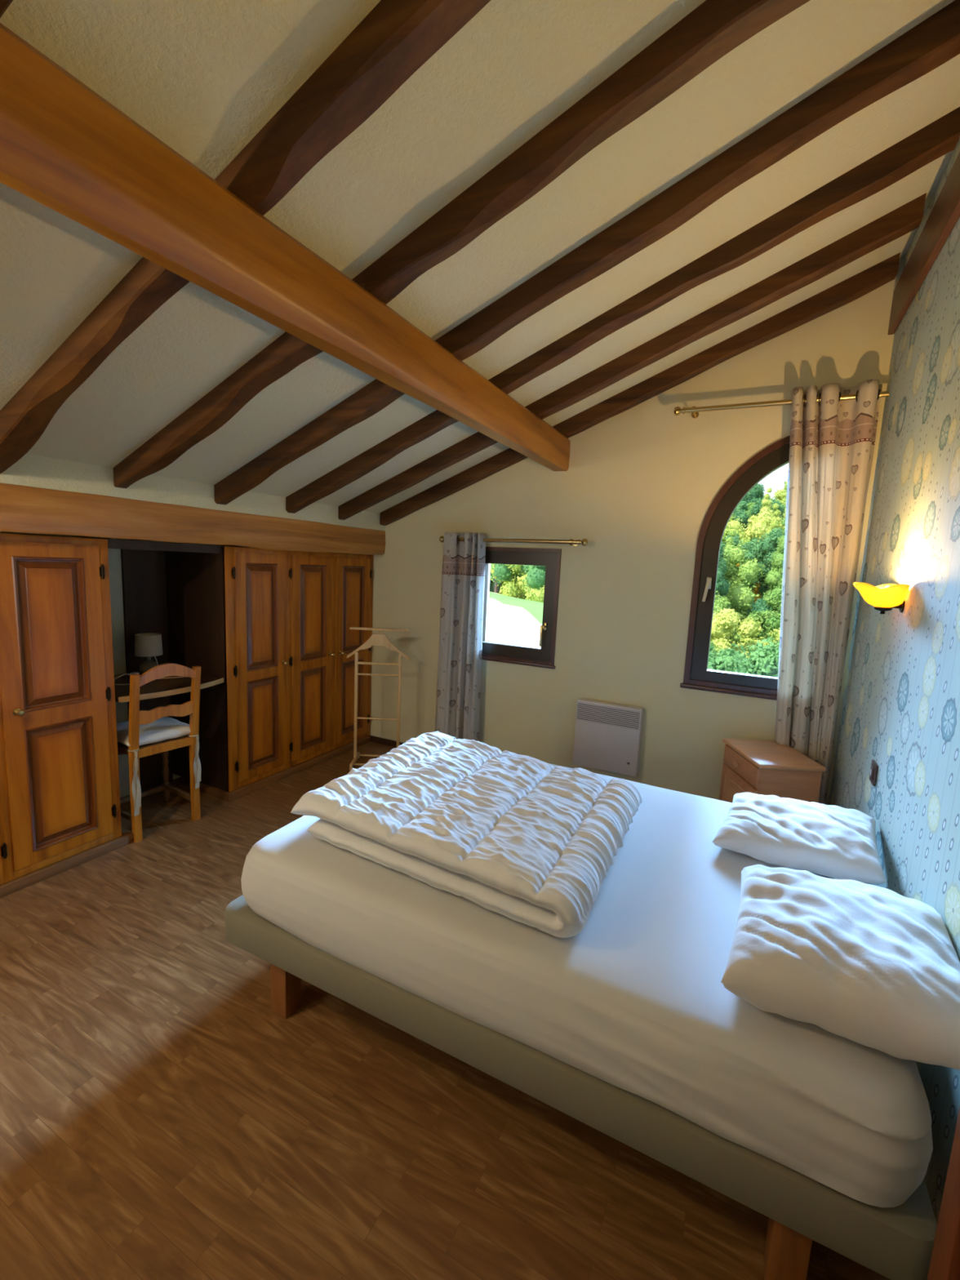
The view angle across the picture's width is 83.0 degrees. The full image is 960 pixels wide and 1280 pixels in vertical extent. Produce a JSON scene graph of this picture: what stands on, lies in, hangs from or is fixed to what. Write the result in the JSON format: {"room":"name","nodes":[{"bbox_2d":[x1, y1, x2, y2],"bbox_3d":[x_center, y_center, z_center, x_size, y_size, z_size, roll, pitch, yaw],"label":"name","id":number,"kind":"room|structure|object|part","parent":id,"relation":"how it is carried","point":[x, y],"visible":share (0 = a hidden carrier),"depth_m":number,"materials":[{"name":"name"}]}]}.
{"room":"bedroom","nodes":[
{"label":"bedroom","id":0,"kind":"room"},
{"bbox_2d":[0,453,385,797],"bbox_3d":[-2.221,0.135,2.470,0.817,2.061,4.730,7,9,26],"label":"wall","id":1,"kind":"structure","parent":0,"point":[30,470],"depth_m":2.87,"materials":[{"name":"paint"}]},
{"bbox_2d":[90,537,221,791],"bbox_3d":[-1.913,0.223,3.088,0.532,1.545,0.625,7,9,26],"label":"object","id":2,"kind":"structure","parent":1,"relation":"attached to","point":[143,562],"depth_m":3.29,"materials":[{"name":"brown wood"}]},
{"bbox_2d":[114,671,223,702],"bbox_3d":[-1.871,0.270,3.074,0.582,0.079,0.620,7,9,26],"label":"desk","id":3,"kind":"object","parent":2,"relation":"attached to","point":[155,688],"visible":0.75,"depth_m":2.97,"materials":[{"name":"brown wood"}]},
{"bbox_2d":[114,671,138,684],"bbox_3d":[-1.927,0.215,2.971,0.113,0.053,0.153,7,9,26],"label":"power adapter","id":4,"kind":"object","parent":3,"relation":"on","point":[133,673],"visible":0.47,"depth_m":2.98,"materials":[{"name":"white plastic"}]},
{"bbox_2d":[134,632,162,674],"bbox_3d":[-1.927,0.092,3.159,0.140,0.245,0.188,-2,9,-31],"label":"table lamp","id":5,"kind":"object","parent":3,"relation":"on","point":[148,645],"visible":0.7,"depth_m":3.13,"materials":[{"name":"white fabric"}]},
{"bbox_3d":[-1.937,0.027,3.170,0.140,0.120,0.140,7,9,26],"label":"lamp shade","id":6,"kind":"part","parent":5,"relation":"part of","materials":[{"name":"fabric"}]},
{"bbox_2d":[155,675,187,679],"bbox_3d":[-1.812,0.206,3.212,0.267,0.014,0.198,-2,9,-31],"label":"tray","id":7,"kind":"object","parent":3,"relation":"on","point":[168,677],"visible":0.17,"depth_m":3.13,"materials":[{"name":"brown wood"}]},
{"bbox_2d":[0,482,385,554],"bbox_3d":[-1.877,-0.529,2.222,0.150,0.201,4.718,7,9,26],"label":"lintel beam","id":8,"kind":"structure","parent":1,"relation":"attached to","point":[23,508],"depth_m":2.68,"materials":[{"name":"brown wood"}]},
{"bbox_2d":[0,741,890,1279],"bbox_3d":[-0.733,1.335,1.800,4.207,0.200,4.850,7,9,26],"label":"floor","id":9,"kind":"structure","parent":0,"point":[159,1120],"depth_m":1.42,"materials":[{"name":"laminate"}]},
{"bbox_2d":[0,533,133,897],"bbox_3d":[-2.315,0.326,2.218,0.603,1.542,1.400,7,9,26],"label":"wardrobe","id":10,"kind":"object","parent":9,"relation":"on","point":[60,807],"visible":1,"depth_m":2.44,"materials":[{"name":"brown wood"}]},
{"bbox_3d":[-2.118,0.327,2.055,0.024,1.422,0.410,7,9,26],"label":"door","id":11,"kind":"part","parent":10,"relation":"part of","materials":[{"name":"brown wood"}]},
{"bbox_3d":[-1.955,0.309,2.303,0.041,0.032,0.032,7,9,26],"label":"knob","id":12,"kind":"part","parent":10,"relation":"part of","materials":[{"name":"gold metal"}]},
{"bbox_3d":[-1.897,-0.032,2.409,0.014,0.629,0.232,7,9,26],"label":"raised panel","id":13,"kind":"part","parent":10,"relation":"part of","materials":[{"name":"brown wood"}]},
{"bbox_3d":[-1.894,-0.031,2.407,0.020,0.667,0.270,7,9,26],"label":"panel moulding","id":14,"kind":"part","parent":10,"relation":"part of","materials":[{"name":"brown wood"}]},
{"bbox_3d":[-1.928,0.652,2.504,0.014,0.527,0.232,7,9,26],"label":"raised panel","id":15,"kind":"part","parent":10,"relation":"part of","materials":[{"name":"brown wood"}]},
{"bbox_3d":[-1.925,0.653,2.502,0.020,0.565,0.270,7,9,26],"label":"panel moulding","id":16,"kind":"part","parent":10,"relation":"part of","materials":[{"name":"brown wood"}]},
{"bbox_2d":[116,662,201,843],"bbox_3d":[-1.808,0.557,2.975,0.439,0.924,0.400,8,9,32],"label":"chair","id":17,"kind":"object","parent":9,"relation":"on","point":[146,732],"visible":0.82,"depth_m":2.87,"materials":[{"name":"brown wood"}]},
{"bbox_3d":[-1.744,0.609,2.753,0.084,0.888,0.036,8,9,32],"label":"post","id":18,"kind":"part","parent":17,"relation":"part of","materials":[{"name":"brown wood"}]},
{"bbox_3d":[-1.834,0.545,2.991,0.375,0.030,0.400,8,9,32],"label":"seat","id":19,"kind":"part","parent":17,"relation":"part of","materials":[{"name":"brown wood"}]},
{"bbox_2d":[116,715,191,746],"bbox_3d":[-1.830,0.494,2.982,0.380,0.080,0.360,8,9,32],"label":"seat cushion","id":20,"kind":"object","parent":17,"relation":"on","point":[166,731],"depth_m":2.91,"materials":[{"name":"white fabric"}]},
{"bbox_3d":[-1.677,0.570,2.891,0.020,0.042,0.286,8,9,32],"label":"seat rail","id":21,"kind":"part","parent":17,"relation":"part of","materials":[{"name":"brown wood"}]},
{"bbox_3d":[-1.884,0.752,3.250,0.042,0.455,0.041,8,9,32],"label":"leg","id":22,"kind":"part","parent":17,"relation":"part of","materials":[{"name":"brown wood"}]},
{"bbox_3d":[-1.621,0.171,2.810,0.020,0.099,0.286,8,9,32],"label":"rail","id":23,"kind":"part","parent":17,"relation":"part of","materials":[{"name":"brown wood"}]},
{"bbox_3d":[-1.575,0.581,3.011,0.084,0.888,0.036,8,9,32],"label":"post","id":24,"kind":"part","parent":17,"relation":"part of","materials":[{"name":"brown wood"}]},
{"bbox_2d":[164,546,373,801],"bbox_3d":[-1.429,0.128,3.947,0.603,1.542,1.385,7,9,26],"label":"wardrobe","id":25,"kind":"object","parent":9,"relation":"on","point":[274,624],"visible":0.95,"depth_m":3.52,"materials":[{"name":"brown wood"}]},
{"bbox_3d":[-1.380,-0.148,3.419,0.014,0.629,0.212,7,9,26],"label":"raised panel","id":26,"kind":"part","parent":25,"relation":"part of","materials":[{"name":"brown wood"}]},
{"bbox_3d":[-1.396,0.165,3.463,0.024,1.422,0.388,7,9,26],"label":"door","id":27,"kind":"part","parent":25,"relation":"part of","materials":[{"name":"brown wood"}]},
{"bbox_3d":[-1.410,0.530,3.513,0.014,0.539,0.212,7,9,26],"label":"raised panel","id":28,"kind":"part","parent":25,"relation":"part of","materials":[{"name":"brown wood"}]},
{"bbox_3d":[-1.376,-0.147,3.417,0.020,0.667,0.250,7,9,26],"label":"panel moulding","id":29,"kind":"part","parent":25,"relation":"part of","materials":[{"name":"brown wood"}]},
{"bbox_3d":[-1.407,0.531,3.511,0.020,0.577,0.250,7,9,26],"label":"panel moulding","id":30,"kind":"part","parent":25,"relation":"part of","materials":[{"name":"brown wood"}]},
{"bbox_3d":[-1.290,0.152,3.599,0.041,0.032,0.032,7,9,26],"label":"knob","id":31,"kind":"part","parent":25,"relation":"part of","materials":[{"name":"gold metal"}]},
{"bbox_3d":[-1.204,0.127,3.841,0.018,1.492,1.368,7,9,26],"label":"frame","id":32,"kind":"part","parent":25,"relation":"part of","materials":[{"name":"brown wood"}]},
{"bbox_3d":[-1.179,-0.193,3.811,0.014,0.629,0.217,7,9,26],"label":"raised panel","id":33,"kind":"part","parent":25,"relation":"part of","materials":[{"name":"brown wood"}]},
{"bbox_3d":[-1.210,0.485,3.905,0.014,0.539,0.217,7,9,26],"label":"raised panel","id":34,"kind":"part","parent":25,"relation":"part of","materials":[{"name":"brown wood"}]},
{"bbox_3d":[-1.195,0.120,3.855,0.024,1.422,0.393,7,9,26],"label":"door","id":35,"kind":"part","parent":25,"relation":"part of","materials":[{"name":"brown wood"}]},
{"bbox_3d":[-1.206,0.486,3.903,0.020,0.577,0.255,7,9,26],"label":"panel moulding","id":36,"kind":"part","parent":25,"relation":"part of","materials":[{"name":"brown wood"}]},
{"bbox_3d":[-1.175,-0.192,3.809,0.020,0.667,0.255,7,9,26],"label":"panel moulding","id":37,"kind":"part","parent":25,"relation":"part of","materials":[{"name":"brown wood"}]},
{"bbox_3d":[-1.088,0.107,3.993,0.041,0.032,0.032,7,9,26],"label":"knob","id":38,"kind":"part","parent":25,"relation":"part of","materials":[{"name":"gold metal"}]},
{"bbox_3d":[-1.039,0.099,4.089,0.041,0.032,0.032,7,9,26],"label":"knob","id":39,"kind":"part","parent":25,"relation":"part of","materials":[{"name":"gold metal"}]},
{"bbox_3d":[-1.015,0.442,4.284,0.014,0.539,0.213,7,9,26],"label":"raised panel","id":40,"kind":"part","parent":25,"relation":"part of","materials":[{"name":"brown wood"}]},
{"bbox_3d":[-1.012,0.442,4.282,0.020,0.577,0.251,7,9,26],"label":"panel moulding","id":41,"kind":"part","parent":25,"relation":"part of","materials":[{"name":"brown wood"}]},
{"bbox_3d":[-1.001,0.077,4.234,0.024,1.422,0.389,7,9,26],"label":"door","id":42,"kind":"part","parent":25,"relation":"part of","materials":[{"name":"brown wood"}]},
{"bbox_3d":[-0.985,-0.236,4.190,0.014,0.629,0.213,7,9,26],"label":"raised panel","id":43,"kind":"part","parent":25,"relation":"part of","materials":[{"name":"brown wood"}]},
{"bbox_3d":[-0.981,-0.236,4.188,0.020,0.667,0.251,7,9,26],"label":"panel moulding","id":44,"kind":"part","parent":25,"relation":"part of","materials":[{"name":"brown wood"}]},
{"bbox_2d":[346,626,409,769],"bbox_3d":[-0.751,0.420,3.965,0.450,1.018,0.270,2,8,-1],"label":"stand","id":45,"kind":"object","parent":9,"relation":"on","point":[375,639],"visible":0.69,"depth_m":3.94,"materials":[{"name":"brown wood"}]},
{"bbox_2d":[224,894,937,1279],"bbox_3d":[0.285,1.085,2.035,1.932,0.322,1.390,7,9,26],"label":"bed base","id":46,"kind":"object","parent":9,"relation":"on","point":[897,1242],"visible":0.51,"depth_m":1.21,"materials":[{"name":"fabric"}]},
{"bbox_3d":[-0.645,1.134,1.805,0.070,0.205,0.070,7,9,26],"label":"leg","id":47,"kind":"part","parent":46,"relation":"part of","materials":[{"name":"brown wood"}]},
{"bbox_2d":[240,764,933,1207],"bbox_3d":[0.308,0.815,1.980,1.867,0.248,1.390,7,9,26],"label":"mattress","id":48,"kind":"object","parent":46,"relation":"on","point":[636,1001],"visible":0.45,"depth_m":1.32,"materials":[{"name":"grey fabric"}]},
{"bbox_2d":[290,731,642,937],"bbox_3d":[-0.008,0.588,1.977,1.067,0.171,0.968,7,9,26],"label":"duvet","id":49,"kind":"object","parent":48,"relation":"on","point":[527,840],"visible":1,"depth_m":1.71,"materials":[{"name":"white fabric"}]},
{"bbox_2d":[711,791,886,884],"bbox_3d":[1.127,0.666,1.926,0.480,0.130,0.489,8,9,33],"label":"pillow","id":50,"kind":"object","parent":48,"relation":"on","point":[834,842],"visible":1,"depth_m":1.80,"materials":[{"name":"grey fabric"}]},
{"bbox_2d":[720,864,959,1070],"bbox_3d":[0.842,0.716,1.286,0.459,0.181,0.544,7,9,26],"label":"pillow","id":51,"kind":"object","parent":48,"relation":"on","point":[877,967],"visible":1,"depth_m":1.15,"materials":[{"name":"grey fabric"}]},
{"bbox_3d":[0.656,1.282,1.155,0.070,0.205,0.070,7,9,26],"label":"leg","id":52,"kind":"part","parent":46,"relation":"part of","materials":[{"name":"brown wood"}]},
{"bbox_2d":[719,737,826,802],"bbox_3d":[1.534,0.885,2.947,0.357,0.580,0.425,3,8,0],"label":"nightstand","id":53,"kind":"object","parent":9,"relation":"on","point":[758,766],"visible":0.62,"depth_m":2.78,"materials":[{"name":"brown wood"}]},
{"bbox_3d":[1.382,0.919,2.953,0.006,0.278,0.281,3,8,0],"label":"raised panel","id":54,"kind":"part","parent":53,"relation":"part of","materials":[{"name":"brown wood"}]},
{"bbox_3d":[1.381,0.670,2.919,0.030,0.030,0.030,3,8,0],"label":"knob","id":55,"kind":"part","parent":53,"relation":"part of","materials":[{"name":"brown wood"}]},
{"bbox_3d":[1.394,0.919,2.953,0.020,0.378,0.381,3,8,0],"label":"door","id":56,"kind":"part","parent":53,"relation":"part of","materials":[{"name":"brown wood"}]},
{"bbox_3d":[1.405,0.673,2.919,0.020,0.105,0.381,3,8,0],"label":"drawer","id":57,"kind":"part","parent":53,"relation":"part of","materials":[{"name":"brown wood"}]},
{"bbox_2d":[926,1106,959,1279],"bbox_3d":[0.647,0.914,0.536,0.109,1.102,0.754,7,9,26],"label":"nightstand","id":58,"kind":"object","parent":9,"relation":"on","point":[944,1264],"visible":1,"depth_m":0.87,"materials":[{"name":"brown wood"}]},
{"bbox_2d":[0,0,959,513],"bbox_3d":[-0.586,-1.258,1.557,4.557,2.059,5.280,7,9,26],"label":"ceiling","id":59,"kind":"structure","parent":0,"point":[203,77],"depth_m":1.57,"materials":[{"name":"paint"}]},
{"bbox_2d":[0,0,13,17],"bbox_3d":[-0.701,-1.085,0.819,3.105,1.337,0.115,7,9,26],"label":"rafter","id":60,"kind":"object","parent":59,"relation":"attached to","point":[4,4],"visible":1,"depth_m":0.88,"materials":[{"name":"brown wood"}]},
{"bbox_2d":[0,0,490,473],"bbox_3d":[-0.460,-1.141,1.287,3.105,1.332,0.103,7,9,26],"label":"rafter","id":61,"kind":"object","parent":59,"relation":"attached to","point":[397,37],"visible":0.85,"depth_m":1.24,"materials":[{"name":"brown wood"}]},
{"bbox_2d":[113,0,810,488],"bbox_3d":[-0.234,-1.197,1.728,3.105,1.321,0.091,7,9,26],"label":"rafter","id":62,"kind":"object","parent":59,"relation":"attached to","point":[715,28],"visible":0.86,"depth_m":1.51,"materials":[{"name":"brown wood"}]},
{"bbox_2d":[213,0,959,504],"bbox_3d":[-0.002,-1.243,2.182,3.105,1.334,0.085,7,9,26],"label":"rafter","id":63,"kind":"object","parent":59,"relation":"attached to","point":[935,41],"visible":0.92,"depth_m":1.81,"materials":[{"name":"brown wood"}]},
{"bbox_2d":[285,106,959,513],"bbox_3d":[0.226,-1.296,2.625,3.105,1.328,0.086,7,9,26],"label":"rafter","id":64,"kind":"object","parent":59,"relation":"attached to","point":[940,137],"visible":0.92,"depth_m":2.21,"materials":[{"name":"brown wood"}]},
{"bbox_2d":[337,192,926,519],"bbox_3d":[0.441,-1.345,3.044,3.105,1.326,0.083,7,9,26],"label":"rafter","id":65,"kind":"object","parent":59,"relation":"attached to","point":[908,217],"visible":0.91,"depth_m":2.68,"materials":[{"name":"brown wood"}]},
{"bbox_2d":[380,252,900,525],"bbox_3d":[0.652,-1.391,3.447,3.096,1.327,0.079,7,9,26],"label":"rafter","id":66,"kind":"object","parent":59,"relation":"attached to","point":[862,283],"visible":0.93,"depth_m":3.12,"materials":[{"name":"brown wood"}]},
{"bbox_2d":[339,256,905,804],"bbox_3d":[0.477,-0.533,3.851,4.357,3.446,0.300,7,9,26],"label":"wall","id":67,"kind":"structure","parent":0,"point":[641,483],"depth_m":3.46,"materials":[{"name":"paint"}]},
{"bbox_2d":[0,22,570,471],"bbox_3d":[-0.535,-0.977,1.482,0.118,0.208,4.718,7,9,26],"label":"purlin","id":68,"kind":"object","parent":67,"relation":"attached to","point":[64,147],"visible":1,"depth_m":1.23,"materials":[{"name":"brown wood"}]},
{"bbox_2d":[368,735,404,746],"bbox_3d":[0.514,0.986,3.829,3.264,0.048,0.014,7,9,26],"label":"baseboard","id":69,"kind":"structure","parent":67,"relation":"attached to","point":[374,739],"depth_m":4.47,"materials":[{"name":"brown wood"}]},
{"bbox_2d":[439,535,587,546],"bbox_3d":[0.215,-0.681,3.728,1.096,0.049,0.125,7,9,26],"label":"curtain rod","id":70,"kind":"object","parent":67,"relation":"attached to","point":[571,542],"visible":0.64,"depth_m":3.60,"materials":[{"name":"gold metal"}]},
{"bbox_2d":[435,532,486,741],"bbox_3d":[-0.156,0.078,3.953,0.368,1.692,0.107,7,9,28],"label":"curtain","id":71,"kind":"object","parent":70,"relation":"hanging from","point":[463,573],"visible":0.89,"depth_m":3.91,"materials":[{"name":"grey fabric"}]},
{"bbox_3d":[0.198,-0.677,3.695,0.970,0.027,0.027,7,9,26],"label":"rod","id":72,"kind":"part","parent":70,"relation":"part of","materials":[{"name":"gold metal"}]},
{"bbox_2d":[481,546,561,669],"bbox_3d":[0.230,-0.242,3.853,0.705,0.817,0.120,7,9,26],"label":"window","id":73,"kind":"structure","parent":67,"relation":"in","point":[543,656],"depth_m":3.77,"materials":[{"name":"brown wood"}]},
{"bbox_3d":[0.203,0.153,3.889,0.705,0.023,0.022,7,9,26],"label":"sill","id":74,"kind":"part","parent":73,"relation":"part of","materials":[{"name":"brown wood"}]},
{"bbox_3d":[0.435,-0.038,3.734,0.030,0.165,0.054,7,9,26],"label":"handle","id":75,"kind":"part","parent":73,"relation":"part of","materials":[{"name":"gold metal"}]},
{"bbox_2d":[572,697,644,777],"bbox_3d":[0.840,0.636,3.581,0.424,0.447,0.085,7,9,26],"label":"radiator","id":76,"kind":"object","parent":67,"relation":"attached to","point":[608,735],"visible":1,"depth_m":3.54,"materials":[{"name":"metal"}]},
{"bbox_2d":[680,435,790,700],"bbox_3d":[1.644,-0.427,3.107,0.802,1.531,0.120,7,9,26],"label":"window","id":77,"kind":"structure","parent":67,"relation":"in","point":[697,676],"depth_m":3.22,"materials":[{"name":"brown wood"}]},
{"bbox_3d":[1.354,-0.302,3.233,0.038,0.145,0.054,7,9,26],"label":"handle","id":78,"kind":"part","parent":77,"relation":"part of","materials":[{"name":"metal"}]},
{"bbox_3d":[1.599,0.320,3.188,0.802,0.026,0.030,7,9,26],"label":"sill","id":79,"kind":"part","parent":77,"relation":"part of","materials":[{"name":"brown wood"}]},
{"bbox_2d":[673,390,889,417],"bbox_3d":[1.594,-1.278,2.953,1.018,0.049,0.125,7,9,26],"label":"curtain rod","id":80,"kind":"object","parent":67,"relation":"attached to","point":[695,411],"visible":0.8,"depth_m":2.97,"materials":[{"name":"gold metal"}]},
{"bbox_2d":[774,378,882,804],"bbox_3d":[1.769,-0.088,2.937,0.402,2.450,0.123,7,9,29],"label":"curtain","id":81,"kind":"object","parent":80,"relation":"hanging from","point":[832,442],"visible":0.82,"depth_m":2.86,"materials":[{"name":"fabric"}]},
{"bbox_2d":[828,137,959,1223],"bbox_3d":[1.119,-0.072,0.791,0.300,3.427,5.230,7,9,26],"label":"wall","id":82,"kind":"structure","parent":0,"point":[900,709],"depth_m":1.84,"materials":[{"name":"paper"}]},
{"bbox_2d":[869,759,878,786],"bbox_3d":[1.544,0.521,2.132,0.015,0.084,0.084,7,9,26],"label":"light switch","id":83,"kind":"object","parent":82,"relation":"attached to","point":[874,767],"visible":1,"depth_m":2.11,"materials":[{"name":"brown plastic"}]},
{"bbox_2d":[853,582,910,613],"bbox_3d":[1.489,-0.156,2.031,0.158,0.114,0.213,7,9,26],"label":"wall lamp","id":84,"kind":"object","parent":82,"relation":"attached to","point":[886,597],"visible":1,"depth_m":1.98,"materials":[{"name":"yellow glass"}]},
{"bbox_2d":[887,151,959,334],"bbox_3d":[1.011,-1.407,0.641,0.027,0.210,4.719,7,9,26],"label":"ceiling beam","id":85,"kind":"structure","parent":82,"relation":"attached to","point":[945,212],"depth_m":2.12,"materials":[{"name":"brown wood"}]},
{"label":"outside","id":86,"kind":"structure","parent":0,"visible":0},
{"bbox_2d":[487,580,770,647],"bbox_3d":[8.622,-13.967,80.614,166.690,28.638,142.400,7,9,26],"label":"ground","id":87,"kind":"structure","parent":86,"point":[511,620],"depth_m":13.85,"materials":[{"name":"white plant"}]},
{"bbox_2d":[489,570,520,594],"bbox_3d":[1.900,-5.772,46.981,6.909,10.544,6.483,8,10,36],"label":"tree","id":88,"kind":"object","parent":87,"relation":"on","point":[495,588],"visible":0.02,"depth_m":47.19,"materials":[{"name":"green plant"}]},
{"bbox_2d":[489,563,522,597],"bbox_3d":[3.253,-5.200,44.596,6.388,10.686,6.808,4,8,9],"label":"tree","id":89,"kind":"object","parent":87,"relation":"on","point":[501,571],"visible":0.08,"depth_m":42.41,"materials":[{"name":"green plant"}]},
{"bbox_3d":[3.324,-6.777,44.378,6.388,7.499,6.808,4,8,9],"label":"crown","id":90,"kind":"part","parent":89,"relation":"part of","materials":[{"name":"green plant"}]},
{"bbox_2d":[489,563,544,602],"bbox_3d":[4.407,-4.848,43.918,7.916,10.542,7.745,-3,9,-33],"label":"tree","id":91,"kind":"object","parent":87,"relation":"on","point":[509,588],"visible":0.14,"depth_m":41.56,"materials":[{"name":"yellow plant"}]},
{"bbox_2d":[517,564,546,591],"bbox_3d":[6.063,-4.056,42.261,6.450,9.246,6.311,2,8,-8],"label":"tree","id":92,"kind":"object","parent":87,"relation":"on","point":[535,576],"visible":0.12,"depth_m":40.21,"materials":[{"name":"green plant"}]},
{"bbox_2d":[710,640,721,656],"bbox_3d":[13.925,3.940,31.452,6.301,7.653,6.109,1,8,-13],"label":"tree","id":93,"kind":"object","parent":87,"relation":"on","point":[715,648],"visible":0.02,"depth_m":31.85,"materials":[{"name":"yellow plant"}]},
{"bbox_2d":[715,524,730,608],"bbox_3d":[18.791,-2.823,43.661,3.171,13.203,3.257,9,10,40],"label":"tree","id":94,"kind":"object","parent":87,"relation":"on","point":[722,587],"visible":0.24,"depth_m":42.87,"materials":[{"name":"green plant"}]},
{"bbox_2d":[712,591,742,648],"bbox_3d":[15.858,0.712,39.119,6.285,8.779,6.423,8,9,33],"label":"tree","id":95,"kind":"object","parent":87,"relation":"on","point":[719,603],"visible":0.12,"depth_m":37.86,"materials":[{"name":"green plant"}]},
{"bbox_2d":[723,530,736,596],"bbox_3d":[22.777,-4.660,50.401,2.788,10.881,2.864,0,8,-21],"label":"tree","id":96,"kind":"object","parent":87,"relation":"on","point":[729,540],"visible":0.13,"depth_m":49.43,"materials":[{"name":"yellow plant"}]},
{"bbox_2d":[710,608,755,657],"bbox_3d":[14.665,2.012,35.821,6.582,8.541,6.382,1,8,-11],"label":"tree","id":97,"kind":"object","parent":87,"relation":"on","point":[724,621],"visible":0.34,"depth_m":33.48,"materials":[{"name":"yellow plant"}]},
{"bbox_2d":[721,524,750,548],"bbox_3d":[25.954,-7.766,60.793,8.393,10.188,8.212,2,8,-4],"label":"tree","id":98,"kind":"object","parent":87,"relation":"on","point":[726,532],"visible":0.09,"depth_m":59.39,"materials":[{"name":"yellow plant"}]},
{"bbox_2d":[725,515,746,537],"bbox_3d":[27.221,-10.064,64.898,8.836,12.941,8.567,6,8,21],"label":"tree","id":99,"kind":"object","parent":87,"relation":"on","point":[735,523],"visible":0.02,"depth_m":64.35,"materials":[{"name":"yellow plant"}]},
{"bbox_2d":[707,636,779,677],"bbox_3d":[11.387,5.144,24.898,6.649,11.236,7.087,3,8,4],"label":"hedge","id":100,"kind":"object","parent":87,"relation":"on","point":[763,660],"visible":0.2,"depth_m":24.95,"materials":[{"name":"green plant"}]},
{"bbox_2d":[721,542,765,622],"bbox_3d":[20.038,-3.043,47.589,8.216,10.971,8.039,3,8,2],"label":"tree","id":101,"kind":"object","parent":87,"relation":"on","point":[740,597],"visible":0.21,"depth_m":45.59,"materials":[{"name":"green plant"}]},
{"bbox_2d":[733,483,765,513],"bbox_3d":[41.978,-18.713,86.872,8.306,12.803,8.759,1,8,-9],"label":"tree","id":102,"kind":"object","parent":87,"relation":"on","point":[757,491],"visible":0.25,"depth_m":85.93,"materials":[{"name":"green plant"}]},
{"bbox_2d":[735,560,763,605],"bbox_3d":[25.988,-4.383,53.983,4.806,7.359,4.912,1,8,-11],"label":"tree","id":103,"kind":"object","parent":87,"relation":"on","point":[756,588],"visible":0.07,"depth_m":52.35,"materials":[{"name":"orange plant"}]},
{"bbox_2d":[724,527,782,598],"bbox_3d":[27.548,-5.739,54.271,7.100,10.653,6.884,1,8,-14],"label":"tree","id":104,"kind":"object","parent":87,"relation":"on","point":[761,550],"visible":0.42,"depth_m":53.01,"materials":[{"name":"green plant"}]},
{"bbox_2d":[729,616,780,656],"bbox_3d":[19.335,2.404,34.902,6.608,7.906,6.406,6,8,22],"label":"tree","id":105,"kind":"object","parent":87,"relation":"on","point":[745,641],"visible":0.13,"depth_m":35.90,"materials":[{"name":"yellow plant"}]},
{"bbox_2d":[732,497,786,532],"bbox_3d":[38.669,-14.655,77.036,8.179,11.219,7.628,1,8,-10],"label":"tree","id":106,"kind":"object","parent":87,"relation":"on","point":[755,510],"visible":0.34,"depth_m":75.67,"materials":[{"name":"green plant"}]},
{"bbox_2d":[737,586,782,644],"bbox_3d":[21.781,0.837,38.039,7.067,9.285,7.289,-3,9,-34],"label":"tree","id":107,"kind":"object","parent":87,"relation":"on","point":[771,620],"visible":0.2,"depth_m":38.45,"materials":[{"name":"green plant"}]},
{"bbox_2d":[749,598,772,613],"bbox_3d":[22.882,0.280,40.808,5.082,7.076,4.768,0,8,-16],"label":"tree","id":108,"kind":"object","parent":87,"relation":"on","point":[758,606],"visible":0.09,"depth_m":41.05,"materials":[{"name":"green plant"}]},
{"bbox_2d":[737,502,785,519],"bbox_3d":[41.307,-15.632,80.956,7.970,10.053,7.558,1,8,-10],"label":"tree","id":109,"kind":"object","parent":87,"relation":"on","point":[750,504],"visible":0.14,"depth_m":78.70,"materials":[{"name":"green plant"}]},
{"bbox_2d":[742,508,785,542],"bbox_3d":[32.687,-9.216,62.681,7.653,11.402,7.822,7,9,31],"label":"tree","id":110,"kind":"object","parent":87,"relation":"on","point":[757,525],"visible":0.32,"depth_m":60.14,"materials":[{"name":"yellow plant"}]},
{"bbox_2d":[760,487,773,513],"bbox_3d":[37.384,-13.452,71.507,3.268,12.942,3.568,6,8,21],"label":"tree","id":111,"kind":"object","parent":87,"relation":"on","point":[766,503],"visible":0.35,"depth_m":70.70,"materials":[{"name":"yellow plant"}]},
{"bbox_2d":[755,518,785,612],"bbox_3d":[24.954,-3.776,45.632,3.216,12.772,3.303,8,10,35],"label":"tree","id":112,"kind":"object","parent":87,"relation":"on","point":[774,579],"visible":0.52,"depth_m":44.89,"materials":[{"name":"green plant"}]},
{"bbox_2d":[761,503,782,587],"bbox_3d":[30.870,-8.313,57.867,3.044,12.372,3.126,7,9,28],"label":"tree","id":113,"kind":"object","parent":87,"relation":"on","point":[775,521],"visible":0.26,"depth_m":57.06,"materials":[{"name":"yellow plant"}]},
{"bbox_2d":[773,481,787,518],"bbox_3d":[48.593,-18.248,84.939,9.761,12.686,9.256,9,10,39],"label":"tree","id":114,"kind":"object","parent":87,"relation":"on","point":[781,495],"visible":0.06,"depth_m":86.69,"materials":[{"name":"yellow plant"}]}
]}

